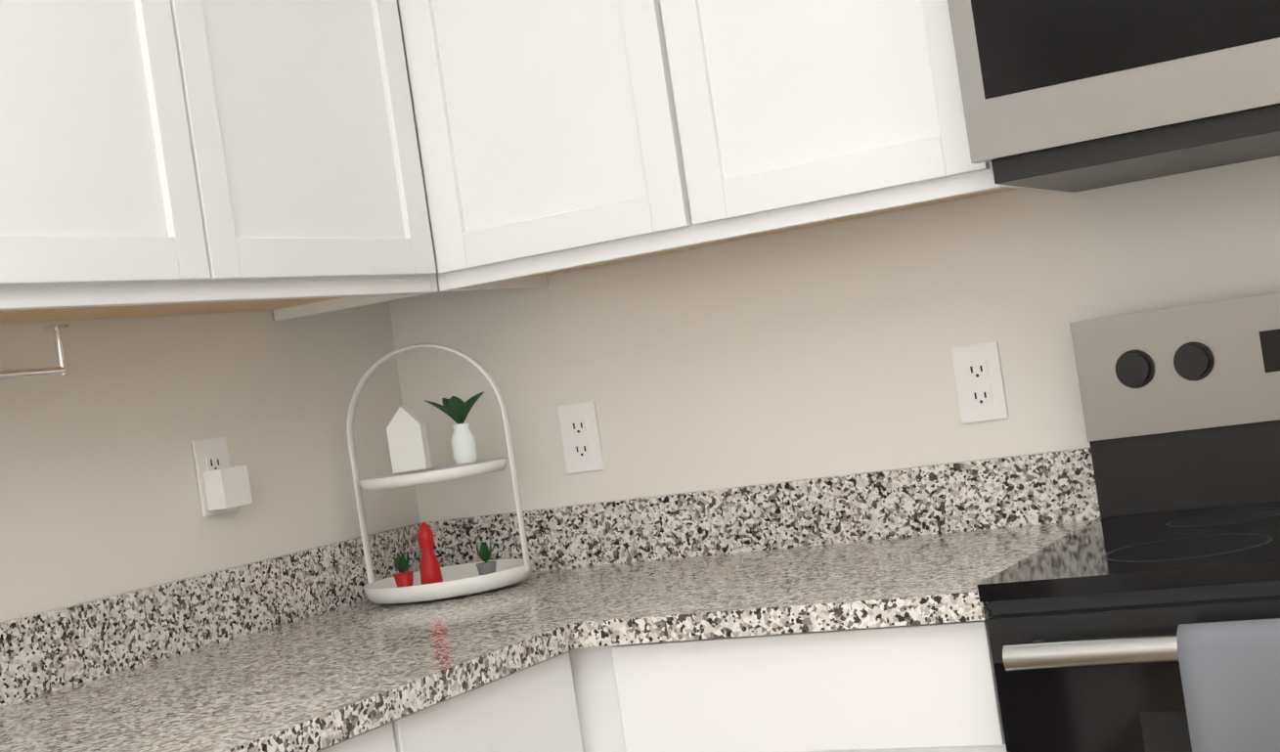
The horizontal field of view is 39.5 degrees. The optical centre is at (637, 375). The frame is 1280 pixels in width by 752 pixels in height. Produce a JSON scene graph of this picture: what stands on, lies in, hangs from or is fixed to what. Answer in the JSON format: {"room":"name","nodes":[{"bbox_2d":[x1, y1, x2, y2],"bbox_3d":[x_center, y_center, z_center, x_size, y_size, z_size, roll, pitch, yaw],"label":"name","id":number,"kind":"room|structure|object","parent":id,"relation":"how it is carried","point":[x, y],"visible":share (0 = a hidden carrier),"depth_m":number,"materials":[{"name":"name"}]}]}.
{"room":"kitchen","nodes":[
{"label":"kitchen","id":0,"kind":"room"},
{"bbox_2d":[0,301,420,621],"bbox_3d":[-1.802,0.232,0.719,0.120,2.430,5.680,-8,0,28],"label":"wall","id":1,"kind":"structure","parent":0,"point":[100,497],"depth_m":2.67,"materials":[{"name":"white paint"}]},
{"bbox_2d":[0,0,438,323],"bbox_3d":[-0.741,-0.456,2.383,0.334,0.763,1.054,-8,0,28],"label":"upper cabinet","id":2,"kind":"object","parent":1,"relation":"attached to","point":[162,157],"visible":1,"depth_m":2.33,"materials":[{"name":"white wood"}]},
{"bbox_2d":[0,323,69,380],"bbox_3d":[-0.849,-0.020,2.184,0.032,0.068,0.405,-8,0,28],"label":"towel rail","id":3,"kind":"object","parent":2,"relation":"attached to","point":[61,369],"visible":1,"depth_m":2.33,"materials":[{"name":"silver metal"}]},
{"bbox_2d":[191,436,252,516],"bbox_3d":[-0.632,0.151,2.724,0.043,0.116,0.072,-8,0,28],"label":"electrical outlet","id":4,"kind":"object","parent":1,"relation":"attached to","point":[224,486],"visible":1,"depth_m":2.71,"materials":[{"name":"white plastic"}]},
{"bbox_2d":[388,2,1279,522],"bbox_3d":[1.136,-0.190,2.419,3.747,2.430,0.120,-8,0,28],"label":"wall","id":5,"kind":"structure","parent":0,"point":[813,351],"depth_m":2.81,"materials":[{"name":"white paint"}]},
{"bbox_2d":[557,400,604,473],"bbox_3d":[-0.097,0.104,3.020,0.072,0.116,0.007,-8,0,28],"label":"electrical outlet","id":6,"kind":"object","parent":5,"relation":"attached to","point":[580,436],"visible":1,"depth_m":3.02,"materials":[{"name":"white plastic"}]},
{"bbox_2d":[397,0,1064,291],"bbox_3d":[0.104,-0.578,2.686,0.922,0.763,0.322,-8,0,28],"label":"upper cabinet","id":7,"kind":"object","parent":5,"relation":"attached to","point":[557,136],"visible":0.79,"depth_m":2.56,"materials":[{"name":"white wood"}]},
{"bbox_2d":[950,341,1008,423],"bbox_3d":[0.516,0.010,2.688,0.072,0.116,0.007,-8,0,28],"label":"electrical outlet","id":8,"kind":"object","parent":5,"relation":"attached to","point":[979,381],"visible":1,"depth_m":2.69,"materials":[{"name":"white plastic"}]},
{"bbox_2d":[947,0,1279,192],"bbox_3d":[0.814,-0.527,2.230,0.768,0.457,0.467,-8,0,28],"label":"microwave","id":9,"kind":"object","parent":5,"relation":"attached to","point":[1073,96],"visible":1,"depth_m":2.17,"materials":[{"name":"grey metal"}]},
{"bbox_3d":[-0.041,1.227,-0.143,3.747,0.060,5.920,-8,0,28],"label":"floor","id":10,"kind":"structure","parent":0,"visible":0},
{"bbox_2d":[315,700,452,751],"bbox_3d":[-0.567,0.853,1.997,0.662,0.854,0.421,-8,0,28],"label":"base cabinet","id":11,"kind":"object","parent":10,"relation":"on","point":[425,729],"depth_m":1.99,"materials":[{"name":"white wood"}]},
{"bbox_2d":[444,651,583,751],"bbox_3d":[-0.413,0.832,2.286,0.662,0.854,0.474,-8,0,28],"label":"base cabinet","id":12,"kind":"object","parent":10,"relation":"on","point":[532,708],"depth_m":2.20,"materials":[{"name":"white wood"}]},
{"bbox_2d":[0,492,684,751],"bbox_3d":[-0.937,0.403,1.406,0.690,0.137,3.678,-8,0,28],"label":"countertop","id":13,"kind":"structure","parent":12,"relation":"on","point":[311,650],"depth_m":2.39,"materials":[{"name":"stone"}]},
{"bbox_2d":[346,343,532,604],"bbox_3d":[-0.334,0.150,2.912,0.278,0.408,0.278,-8,0,28],"label":"shelf","id":14,"kind":"object","parent":13,"relation":"on","point":[431,579],"visible":1,"depth_m":2.89,"materials":[{"name":"white metal"}]},
{"bbox_2d":[568,617,1006,751],"bbox_3d":[0.082,0.761,2.622,1.227,0.854,0.627,-8,0,28],"label":"base cabinet","id":15,"kind":"object","parent":10,"relation":"on","point":[928,687],"visible":0.38,"depth_m":2.18,"materials":[{"name":"white wood"}]},
{"bbox_2d":[555,446,1100,647],"bbox_3d":[0.306,0.226,2.452,0.537,0.137,0.648,-8,0,28],"label":"countertop","id":16,"kind":"structure","parent":15,"relation":"on","point":[908,546],"depth_m":2.64,"materials":[{"name":"stone"}]},
{"bbox_2d":[977,291,1279,751],"bbox_3d":[0.904,0.475,2.097,0.774,1.178,0.700,-8,0,28],"label":"stove","id":17,"kind":"object","parent":10,"relation":"on","point":[1181,409],"visible":1,"depth_m":2.17,"materials":[{"name":"grey metal"}]},
{"bbox_2d":[1176,617,1279,751],"bbox_3d":[0.675,0.414,1.834,0.184,0.332,0.054,-8,0,28],"label":"towel","id":18,"kind":"object","parent":17,"relation":"hanging from","point":[1230,674],"visible":1,"depth_m":1.83,"materials":[{"name":"grey fabric"}]}
]}

